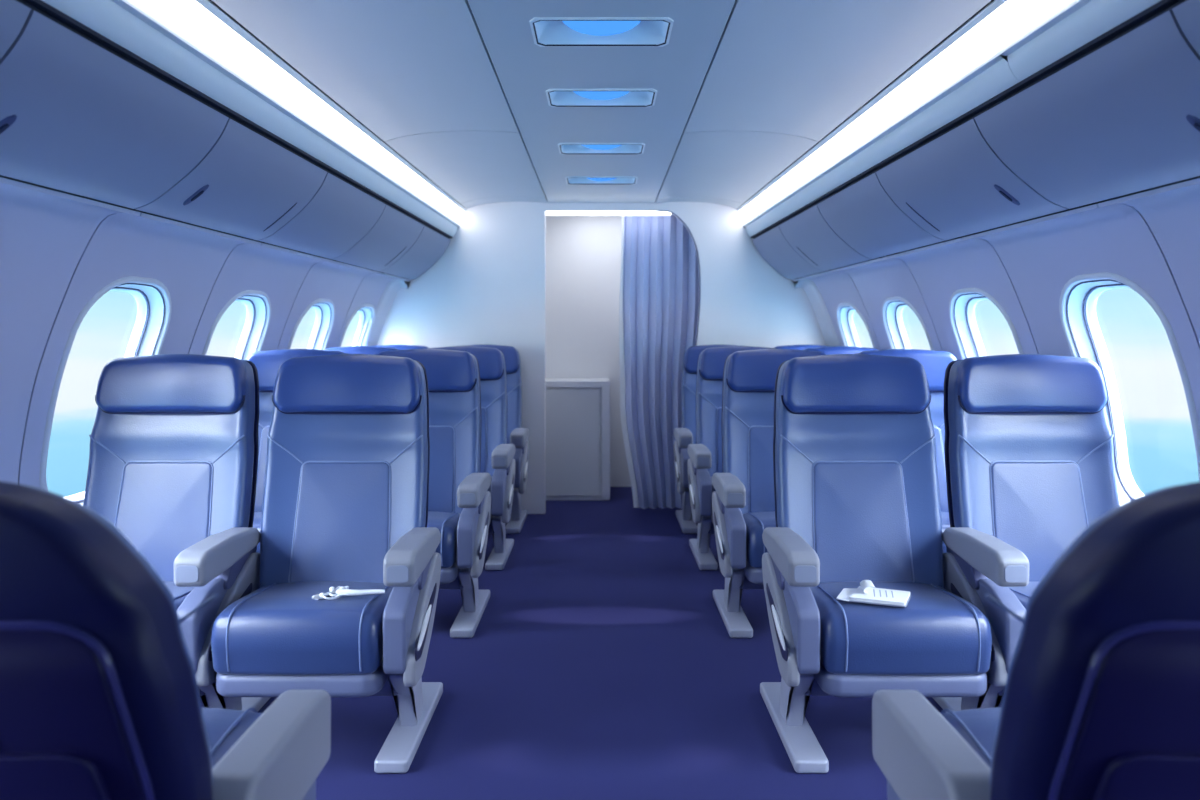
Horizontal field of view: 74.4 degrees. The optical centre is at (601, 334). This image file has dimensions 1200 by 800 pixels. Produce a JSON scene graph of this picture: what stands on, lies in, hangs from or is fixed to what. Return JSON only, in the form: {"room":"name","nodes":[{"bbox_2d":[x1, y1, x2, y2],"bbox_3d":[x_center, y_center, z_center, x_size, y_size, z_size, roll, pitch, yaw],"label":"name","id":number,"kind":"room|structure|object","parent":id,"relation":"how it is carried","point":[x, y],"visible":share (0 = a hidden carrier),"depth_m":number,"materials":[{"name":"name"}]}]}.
{"room":"aircraft cabin","nodes":[
{"label":"aircraft cabin","id":0,"kind":"room"},
{"bbox_2d":[0,177,409,487],"bbox_3d":[-1.540,0.411,3.440,0.520,1.582,3.693,0,0,0],"label":"wall","id":1,"kind":"structure","parent":0,"point":[45,233],"depth_m":2.44,"materials":[{"name":"plastic"}]},
{"bbox_2d":[39,276,171,504],"bbox_3d":[-1.684,0.214,2.700,0.256,0.827,0.498,0,0,0],"label":"window","id":2,"kind":"structure","parent":1,"relation":"in","point":[153,299],"depth_m":2.81,"materials":[{"name":"white"}]},
{"bbox_2d":[202,290,270,359],"bbox_3d":[-1.650,0.214,3.500,0.251,0.827,0.498,0,0,0],"label":"window","id":3,"kind":"structure","parent":1,"relation":"in","point":[257,303],"depth_m":3.67,"materials":[{"name":"white plastic"}]},
{"bbox_2d":[287,298,334,349],"bbox_3d":[-1.617,0.214,4.290,0.246,0.827,0.498,0,0,0],"label":"window","id":4,"kind":"structure","parent":1,"relation":"in","point":[324,308],"depth_m":4.46,"materials":[{"name":"white plastic"}]},
{"bbox_2d":[338,304,374,346],"bbox_3d":[-1.587,0.214,4.990,0.242,0.827,0.498,0,0,0],"label":"window","id":5,"kind":"structure","parent":1,"relation":"in","point":[366,312],"depth_m":5.14,"materials":[{"name":"white plastic"}]},
{"bbox_2d":[212,0,547,208],"bbox_3d":[-0.678,-0.876,3.540,0.633,0.060,3.511,0,0,0],"label":"ceiling","id":6,"kind":"structure","parent":0,"point":[401,68],"depth_m":2.72,"materials":[{"name":"plastic"}]},
{"bbox_2d":[546,215,630,486],"bbox_3d":[0.000,0.075,6.280,3.000,2.250,0.060,0,0,0],"label":"wall","id":7,"kind":"structure","parent":0,"point":[583,252],"depth_m":6.25,"materials":[{"name":"plastic"}]},
{"bbox_2d":[200,487,1002,799],"bbox_3d":[0.000,1.225,2.500,3.800,0.050,8.200,0,0,0],"label":"floor","id":8,"kind":"structure","parent":0,"point":[601,661],"depth_m":2.62,"materials":[{"name":"carpet"}]},
{"bbox_2d":[0,481,330,799],"bbox_3d":[-0.781,0.694,1.248,0.532,1.010,0.574,0,0,0],"label":"seat","id":9,"kind":"object","parent":8,"relation":"on","point":[100,698],"visible":1,"depth_m":1.02,"materials":[{"name":"leather"}]},
{"bbox_2d":[202,707,262,768],"bbox_3d":[-0.827,0.787,1.340,0.437,0.178,0.390,0,0,0],"label":"seat cushion","id":10,"kind":"object","parent":9,"relation":"on","point":[224,727],"depth_m":1.42,"materials":[{"name":"leather"}]},
{"bbox_2d":[83,354,270,711],"bbox_3d":[-1.338,0.630,2.384,0.569,1.137,0.586,0,0,0],"label":"seat","id":11,"kind":"object","parent":8,"relation":"on","point":[174,447],"visible":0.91,"depth_m":2.48,"materials":[{"name":"blue leather"}]},
{"bbox_2d":[163,581,194,608],"bbox_3d":[-1.385,0.825,2.290,0.453,0.178,0.390,0,0,0],"label":"seat cushion","id":12,"kind":"object","parent":11,"relation":"on","point":[179,594],"depth_m":2.31,"materials":[{"name":"leather"}]},
{"bbox_2d":[246,349,346,588],"bbox_3d":[-1.316,0.630,3.349,0.569,1.137,0.586,0,0,0],"label":"seat","id":13,"kind":"object","parent":8,"relation":"on","point":[267,363],"visible":0.08,"depth_m":3.46,"materials":[{"name":"blue leather"}]},
{"bbox_2d":[253,512,261,552],"bbox_3d":[-1.363,0.825,3.255,0.453,0.178,0.390,0,0,0],"label":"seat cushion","id":14,"kind":"object","parent":13,"relation":"on","point":[257,515],"depth_m":3.11,"materials":[{"name":"leather"}]},
{"bbox_2d":[211,354,442,772],"bbox_3d":[-0.778,0.630,2.384,0.569,1.137,0.586,0,0,0],"label":"seat","id":15,"kind":"object","parent":8,"relation":"on","point":[346,496],"visible":1,"depth_m":2.44,"materials":[{"name":"leather"}]},
{"bbox_2d":[211,581,392,674],"bbox_3d":[-0.826,0.825,2.290,0.453,0.178,0.390,0,0,0],"label":"seat cushion","id":16,"kind":"object","parent":15,"relation":"on","point":[278,628],"depth_m":2.11,"materials":[{"name":"leather"}]},
{"bbox_2d":[312,586,384,599],"bbox_3d":[-0.706,0.725,2.225,0.188,0.023,0.098,0,0,0],"label":"earphones","id":17,"kind":"object","parent":15,"relation":"on","point":[343,590],"visible":1,"depth_m":2.21,"materials":[{"name":"white plastic"}]},
{"bbox_2d":[325,346,397,354],"bbox_3d":[-1.308,0.630,4.249,0.569,1.137,0.586,0,0,0],"label":"seat","id":18,"kind":"object","parent":8,"relation":"on","point":[372,350],"visible":0.02,"depth_m":4.38,"materials":[{"name":"blue leather"}]},
{"bbox_2d":[376,344,428,349],"bbox_3d":[-1.300,0.630,4.989,0.569,1.137,0.586,0,0,0],"label":"seat","id":19,"kind":"object","parent":8,"relation":"on","point":[397,346],"visible":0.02,"depth_m":5.13,"materials":[{"name":"blue leather"}]},
{"bbox_2d":[377,349,490,637],"bbox_3d":[-0.756,0.630,3.349,0.569,1.137,0.586,0,0,0],"label":"seat","id":20,"kind":"object","parent":8,"relation":"on","point":[459,501],"visible":0.47,"depth_m":3.41,"materials":[{"name":"blue leather"}]},
{"bbox_2d":[427,511,459,567],"bbox_3d":[-0.803,0.825,3.255,0.453,0.178,0.390,0,0,0],"label":"seat cushion","id":21,"kind":"object","parent":20,"relation":"on","point":[447,522],"depth_m":3.10,"materials":[{"name":"leather"}]},
{"bbox_2d":[428,346,515,569],"bbox_3d":[-0.748,0.630,4.249,0.569,1.137,0.586,0,0,0],"label":"seat","id":22,"kind":"object","parent":8,"relation":"on","point":[497,460],"visible":0.27,"depth_m":4.31,"materials":[{"name":"blue leather"}]},
{"bbox_2d":[464,344,528,533],"bbox_3d":[-0.740,0.630,4.989,0.569,1.137,0.586,0,0,0],"label":"seat","id":23,"kind":"object","parent":8,"relation":"on","point":[518,436],"visible":0.2,"depth_m":5.05,"materials":[{"name":"blue leather"}]},
{"bbox_2d":[546,378,609,499],"bbox_3d":[-0.444,0.766,5.976,1.012,0.867,0.528,0,0,0],"label":"base cabinet","id":24,"kind":"object","parent":8,"relation":"on","point":[577,409],"visible":0.5,"depth_m":5.72,"materials":[{"name":"plastic"}]},
{"bbox_2d":[674,344,738,533],"bbox_3d":[0.740,0.630,4.989,0.569,1.137,0.586,0,0,0],"label":"seat","id":25,"kind":"object","parent":8,"relation":"on","point":[684,436],"visible":0.22,"depth_m":5.05,"materials":[{"name":"blue leather"}]},
{"bbox_2d":[687,346,774,569],"bbox_3d":[0.748,0.630,4.249,0.569,1.137,0.586,0,0,0],"label":"seat","id":26,"kind":"object","parent":8,"relation":"on","point":[705,460],"visible":0.28,"depth_m":4.31,"materials":[{"name":"blue leather"}]},
{"bbox_2d":[712,349,825,637],"bbox_3d":[0.756,0.630,3.349,0.569,1.137,0.586,0,0,0],"label":"seat","id":27,"kind":"object","parent":8,"relation":"on","point":[743,501],"visible":0.47,"depth_m":3.41,"materials":[{"name":"blue leather"}]},
{"bbox_2d":[743,511,775,567],"bbox_3d":[0.803,0.825,3.255,0.453,0.178,0.390,0,0,0],"label":"seat cushion","id":28,"kind":"object","parent":27,"relation":"on","point":[755,522],"depth_m":3.10,"materials":[{"name":"leather"}]},
{"bbox_2d":[774,344,826,349],"bbox_3d":[1.300,0.630,4.989,0.569,1.137,0.586,0,0,0],"label":"seat","id":29,"kind":"object","parent":8,"relation":"on","point":[801,346],"visible":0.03,"depth_m":5.13,"materials":[{"name":"blue leather"}]},
{"bbox_2d":[805,346,877,354],"bbox_3d":[1.308,0.630,4.249,0.569,1.137,0.586,0,0,0],"label":"seat","id":30,"kind":"object","parent":8,"relation":"on","point":[829,350],"visible":0.03,"depth_m":4.38,"materials":[{"name":"blue leather"}]},
{"bbox_2d":[760,354,991,772],"bbox_3d":[0.778,0.630,2.384,0.569,1.137,0.586,0,0,0],"label":"seat","id":31,"kind":"object","parent":8,"relation":"on","point":[857,498],"visible":1,"depth_m":2.44,"materials":[{"name":"leather"}]},
{"bbox_2d":[836,580,910,606],"bbox_3d":[0.761,0.716,2.206,0.201,0.034,0.120,0,0,17],"label":"seat belt buckle","id":32,"kind":"object","parent":31,"relation":"on","point":[865,593],"visible":1,"depth_m":2.19,"materials":[{"name":"white plastic"}]},
{"bbox_2d":[810,581,991,674],"bbox_3d":[0.826,0.825,2.290,0.453,0.178,0.390,0,0,0],"label":"seat cushion","id":33,"kind":"object","parent":31,"relation":"on","point":[938,631],"depth_m":2.11,"materials":[{"name":"leather"}]},
{"bbox_2d":[856,349,956,588],"bbox_3d":[1.316,0.630,3.349,0.569,1.137,0.586,0,0,0],"label":"seat","id":34,"kind":"object","parent":8,"relation":"on","point":[935,363],"visible":0.09,"depth_m":3.46,"materials":[{"name":"blue leather"}]},
{"bbox_2d":[941,512,949,552],"bbox_3d":[1.363,0.825,3.255,0.453,0.178,0.390,0,0,0],"label":"seat cushion","id":35,"kind":"object","parent":34,"relation":"on","point":[945,515],"depth_m":3.11,"materials":[{"name":"leather"}]},
{"bbox_2d":[932,354,1119,711],"bbox_3d":[1.338,0.630,2.384,0.569,1.137,0.586,0,0,0],"label":"seat","id":36,"kind":"object","parent":8,"relation":"on","point":[1029,449],"visible":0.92,"depth_m":2.48,"materials":[{"name":"blue leather"}]},
{"bbox_2d":[1009,581,1039,608],"bbox_3d":[1.385,0.825,2.290,0.453,0.178,0.390,0,0,0],"label":"seat cushion","id":37,"kind":"object","parent":36,"relation":"on","point":[1023,594],"depth_m":2.31,"materials":[{"name":"leather"}]},
{"bbox_2d":[872,482,1199,799],"bbox_3d":[0.781,0.694,1.248,0.532,1.010,0.574,0,0,0],"label":"seat","id":38,"kind":"object","parent":8,"relation":"on","point":[1101,701],"visible":1,"depth_m":1.02,"materials":[{"name":"leather"}]},
{"bbox_2d":[940,707,1000,768],"bbox_3d":[0.827,0.787,1.340,0.437,0.178,0.390,0,0,0],"label":"seat cushion","id":39,"kind":"object","parent":38,"relation":"on","point":[978,727],"depth_m":1.42,"materials":[{"name":"leather"}]},
{"bbox_2d":[377,200,825,513],"bbox_3d":[0.000,0.096,5.325,3.349,2.291,0.050,0,0,0],"label":"wall","id":40,"kind":"structure","parent":0,"point":[488,286],"depth_m":5.30,"materials":[{"name":"white plastic"}]},
{"bbox_2d":[360,279,410,345],"bbox_3d":[-1.463,0.408,5.235,0.372,1.590,0.130,0,0,0],"label":"trim","id":41,"kind":"structure","parent":40,"relation":"attached to","point":[376,324],"depth_m":5.24,"materials":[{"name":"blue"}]},
{"bbox_2d":[546,211,670,214],"bbox_3d":[0.047,-0.824,5.322,0.839,0.030,0.036,0,0,0],"label":"light","id":42,"kind":"object","parent":40,"relation":"attached to","point":[547,212],"visible":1,"depth_m":5.30,"materials":[{"name":"white plastic"}]},
{"bbox_2d":[619,214,698,508],"bbox_3d":[0.425,0.158,5.440,0.604,2.065,0.084,0,0,0],"label":"curtain","id":43,"kind":"object","parent":40,"relation":"hanging from","point":[659,299],"visible":0.73,"depth_m":5.44,"materials":[{"name":"fabric"}]},
{"bbox_2d":[657,210,700,345],"bbox_3d":[0.519,0.203,5.299,0.292,2.077,0.007,0,0,0],"label":"trim","id":44,"kind":"structure","parent":40,"relation":"attached to","point":[657,210],"depth_m":5.30,"materials":[{"name":"blue"}]},
{"bbox_2d":[659,1,735,190],"bbox_3d":[0.358,-0.906,1.900,0.040,0.007,6.800,0,0,0],"label":"trim","id":45,"kind":"structure","parent":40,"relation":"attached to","point":[735,1],"depth_m":2.81,"materials":[{"name":"black"}]},
{"bbox_2d":[795,279,839,345],"bbox_3d":[1.463,0.408,5.235,0.372,1.590,0.130,0,0,0],"label":"trim","id":46,"kind":"structure","parent":40,"relation":"attached to","point":[816,300],"depth_m":5.24,"materials":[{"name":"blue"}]},
{"bbox_2d":[467,0,735,202],"bbox_3d":[0.000,-0.893,1.900,0.710,0.014,6.800,0,0,0],"label":"ceiling","id":47,"kind":"structure","parent":0,"point":[525,70],"depth_m":2.76,"materials":[{"name":"plastic"}]},
{"bbox_2d":[467,1,543,190],"bbox_3d":[-0.358,-0.906,1.900,0.040,0.007,6.800,0,0,0],"label":"trim","id":48,"kind":"structure","parent":47,"relation":"attached to","point":[467,1],"depth_m":2.81,"materials":[{"name":"black"}]},
{"bbox_2d":[529,17,673,46],"bbox_3d":[0.000,-0.911,2.310,0.406,0.062,0.216,0,0,0],"label":"ceiling light","id":49,"kind":"object","parent":47,"relation":"attached to","point":[546,31],"visible":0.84,"depth_m":2.37,"materials":[{"name":"blue plastic"}]},
{"bbox_2d":[546,89,656,106],"bbox_3d":[0.000,-0.911,2.950,0.406,0.062,0.216,0,0,0],"label":"ceiling light","id":50,"kind":"object","parent":47,"relation":"attached to","point":[555,97],"visible":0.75,"depth_m":3.03,"materials":[{"name":"blue plastic"}]},
{"bbox_2d":[558,143,644,153],"bbox_3d":[0.000,-0.911,3.750,0.406,0.062,0.216,0,0,0],"label":"ceiling light","id":51,"kind":"object","parent":47,"relation":"attached to","point":[564,148],"visible":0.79,"depth_m":3.83,"materials":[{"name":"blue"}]},
{"bbox_2d":[565,176,637,183],"bbox_3d":[0.000,-0.911,4.520,0.406,0.062,0.216,0,0,0],"label":"ceiling light","id":52,"kind":"object","parent":47,"relation":"attached to","point":[570,179],"visible":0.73,"depth_m":4.60,"materials":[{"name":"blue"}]},
{"bbox_2d":[655,0,990,208],"bbox_3d":[0.678,-0.876,3.540,0.633,0.060,3.511,0,0,0],"label":"ceiling","id":53,"kind":"structure","parent":0,"point":[801,68],"depth_m":2.72,"materials":[{"name":"plastic"}]},
{"bbox_2d":[793,178,1199,428],"bbox_3d":[1.543,0.411,3.365,0.526,1.582,3.843,0,0,0],"label":"wall","id":54,"kind":"structure","parent":0,"point":[1039,256],"depth_m":2.76,"materials":[{"name":"plastic"}]},
{"bbox_2d":[836,302,875,347],"bbox_3d":[1.594,0.214,4.820,0.243,0.827,0.498,0,0,0],"label":"window","id":55,"kind":"structure","parent":54,"relation":"in","point":[845,311],"depth_m":4.99,"materials":[{"name":"white plastic"}]},
{"bbox_2d":[882,297,933,349],"bbox_3d":[1.625,0.214,4.090,0.248,0.827,0.498,0,0,0],"label":"window","id":56,"kind":"structure","parent":54,"relation":"in","point":[892,308],"depth_m":4.26,"materials":[{"name":"white plastic"}]},
{"bbox_2d":[949,288,1023,358],"bbox_3d":[1.657,0.214,3.335,0.252,0.827,0.498,0,0,0],"label":"window","id":57,"kind":"structure","parent":54,"relation":"in","point":[962,303],"depth_m":3.51,"materials":[{"name":"white plastic"}]},
{"bbox_2d":[1059,272,1199,504],"bbox_3d":[1.691,0.214,2.535,0.257,0.827,0.498,0,0,0],"label":"window","id":58,"kind":"structure","parent":54,"relation":"in","point":[1079,296],"depth_m":2.71,"materials":[{"name":"white plastic"}]},
{"bbox_3d":[-1.685,0.411,-0.345,0.501,1.582,2.303,0,0,0],"label":"wall","id":59,"kind":"structure","parent":0,"visible":0},
{"bbox_2d":[0,0,30,58],"bbox_3d":[-1.343,-0.534,1.155,0.469,0.332,0.770,0,0,0],"label":"bin","id":60,"kind":"object","parent":59,"relation":"attached to","point":[13,13],"visible":1,"depth_m":1.51,"materials":[{"name":"blue"}]},
{"bbox_2d":[0,3,227,208],"bbox_3d":[-1.318,-0.534,1.925,0.461,0.332,0.770,0,0,0],"label":"bin","id":61,"kind":"object","parent":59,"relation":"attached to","point":[78,116],"visible":0.98,"depth_m":1.86,"materials":[{"name":"blue"}]},
{"bbox_2d":[89,114,326,239],"bbox_3d":[-1.293,-0.534,2.695,0.453,0.332,0.770,0,0,0],"label":"bin","id":62,"kind":"object","parent":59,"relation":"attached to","point":[248,184],"visible":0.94,"depth_m":2.61,"materials":[{"name":"blue"}]},
{"bbox_2d":[0,0,463,278],"bbox_3d":[-1.216,-0.621,1.900,0.468,0.498,6.813,0,0,1],"label":"trim","id":63,"kind":"structure","parent":59,"relation":"attached to","point":[41,5],"depth_m":2.20,"materials":[{"name":"black"}]},
{"bbox_2d":[42,0,459,236],"bbox_3d":[-1.075,-0.702,1.900,0.092,0.103,6.804,0,0,2],"label":"trim","id":64,"kind":"structure","parent":59,"relation":"attached to","point":[129,24],"depth_m":2.22,"materials":[{"name":"white plastic"}]},
{"bbox_2d":[258,169,385,258],"bbox_3d":[-1.268,-0.534,3.460,0.444,0.332,0.760,0,0,0],"label":"bin","id":65,"kind":"object","parent":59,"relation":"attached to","point":[340,213],"visible":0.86,"depth_m":3.39,"materials":[{"name":"blue"}]},
{"bbox_2d":[304,202,423,270],"bbox_3d":[-1.244,-0.534,4.210,0.435,0.332,0.740,0,0,0],"label":"bin","id":66,"kind":"object","parent":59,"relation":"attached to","point":[395,232],"visible":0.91,"depth_m":4.16,"materials":[{"name":"blue"}]},
{"bbox_2d":[356,224,450,279],"bbox_3d":[-1.220,-0.534,4.930,0.426,0.332,0.700,0,0,0],"label":"bin","id":67,"kind":"object","parent":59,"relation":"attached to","point":[431,244],"visible":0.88,"depth_m":4.89,"materials":[{"name":"blue"}]},
{"bbox_3d":[1.688,0.411,-0.420,0.496,1.582,2.153,0,0,0],"label":"wall","id":68,"kind":"structure","parent":0,"visible":0},
{"bbox_2d":[752,224,846,279],"bbox_3d":[1.220,-0.534,4.930,0.426,0.332,0.700,0,0,0],"label":"bin","id":69,"kind":"object","parent":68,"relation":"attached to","point":[771,244],"visible":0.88,"depth_m":4.89,"materials":[{"name":"blue plastic"}]},
{"bbox_2d":[779,202,898,270],"bbox_3d":[1.244,-0.534,4.210,0.435,0.332,0.740,0,0,0],"label":"bin","id":70,"kind":"object","parent":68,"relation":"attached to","point":[807,232],"visible":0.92,"depth_m":4.16,"materials":[{"name":"blue plastic"}]},
{"bbox_2d":[817,169,944,258],"bbox_3d":[1.268,-0.534,3.460,0.444,0.332,0.760,0,0,0],"label":"bin","id":71,"kind":"object","parent":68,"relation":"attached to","point":[862,213],"visible":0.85,"depth_m":3.39,"materials":[{"name":"blue plastic"}]},
{"bbox_2d":[743,0,1160,236],"bbox_3d":[1.075,-0.702,1.900,0.092,0.103,6.804,0,0,-2],"label":"trim","id":72,"kind":"structure","parent":68,"relation":"attached to","point":[1073,24],"depth_m":2.22,"materials":[{"name":"white plastic"}]},
{"bbox_2d":[739,0,1199,278],"bbox_3d":[1.216,-0.621,1.900,0.468,0.498,6.813,0,0,-1],"label":"trim","id":73,"kind":"structure","parent":68,"relation":"attached to","point":[1161,5],"depth_m":2.19,"materials":[{"name":"black"}]},
{"bbox_2d":[876,114,1089,239],"bbox_3d":[1.293,-0.534,2.695,0.453,0.332,0.770,0,0,0],"label":"bin","id":74,"kind":"object","parent":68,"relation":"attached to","point":[953,184],"visible":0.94,"depth_m":2.61,"materials":[{"name":"blue plastic"}]},
{"bbox_2d":[975,3,1199,208],"bbox_3d":[1.318,-0.534,1.925,0.461,0.332,0.770,0,0,0],"label":"bin","id":75,"kind":"object","parent":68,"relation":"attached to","point":[1122,117],"visible":0.99,"depth_m":1.87,"materials":[{"name":"blue plastic"}]},
{"bbox_2d":[1172,0,1199,55],"bbox_3d":[1.343,-0.534,1.155,0.469,0.332,0.770,0,0,0],"label":"bin","id":76,"kind":"object","parent":68,"relation":"attached to","point":[1186,12],"visible":1,"depth_m":1.51,"materials":[{"name":"blue plastic"}]},
{"bbox_3d":[0.000,0.000,-1.530,3.800,2.400,0.060,0,0,0],"label":"wall","id":77,"kind":"structure","parent":0,"visible":0},
{"bbox_2d":[135,0,463,220],"bbox_3d":[-1.009,-0.792,3.072,0.069,0.088,4.448,0,0,2],"label":"strip light","id":78,"kind":"object","parent":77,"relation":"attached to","point":[189,17],"visible":0.78,"depth_m":2.49,"materials":[{"name":"white plastic"}]},
{"bbox_2d":[195,0,465,210],"bbox_3d":[-1.004,-0.840,1.898,0.025,0.023,6.799,0,0,1],"label":"trim","id":79,"kind":"structure","parent":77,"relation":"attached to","point":[206,4],"depth_m":2.61,"materials":[{"name":"white plastic"}]},
{"bbox_2d":[737,0,1007,210],"bbox_3d":[1.004,-0.840,1.898,0.025,0.023,6.799,0,0,-1],"label":"trim","id":80,"kind":"structure","parent":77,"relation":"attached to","point":[995,4],"depth_m":2.61,"materials":[{"name":"white plastic"}]},
{"bbox_2d":[739,0,1067,220],"bbox_3d":[1.009,-0.792,3.072,0.069,0.088,4.448,0,0,-2],"label":"strip light","id":81,"kind":"object","parent":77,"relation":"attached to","point":[1013,17],"visible":0.78,"depth_m":2.49,"materials":[{"name":"white plastic"}]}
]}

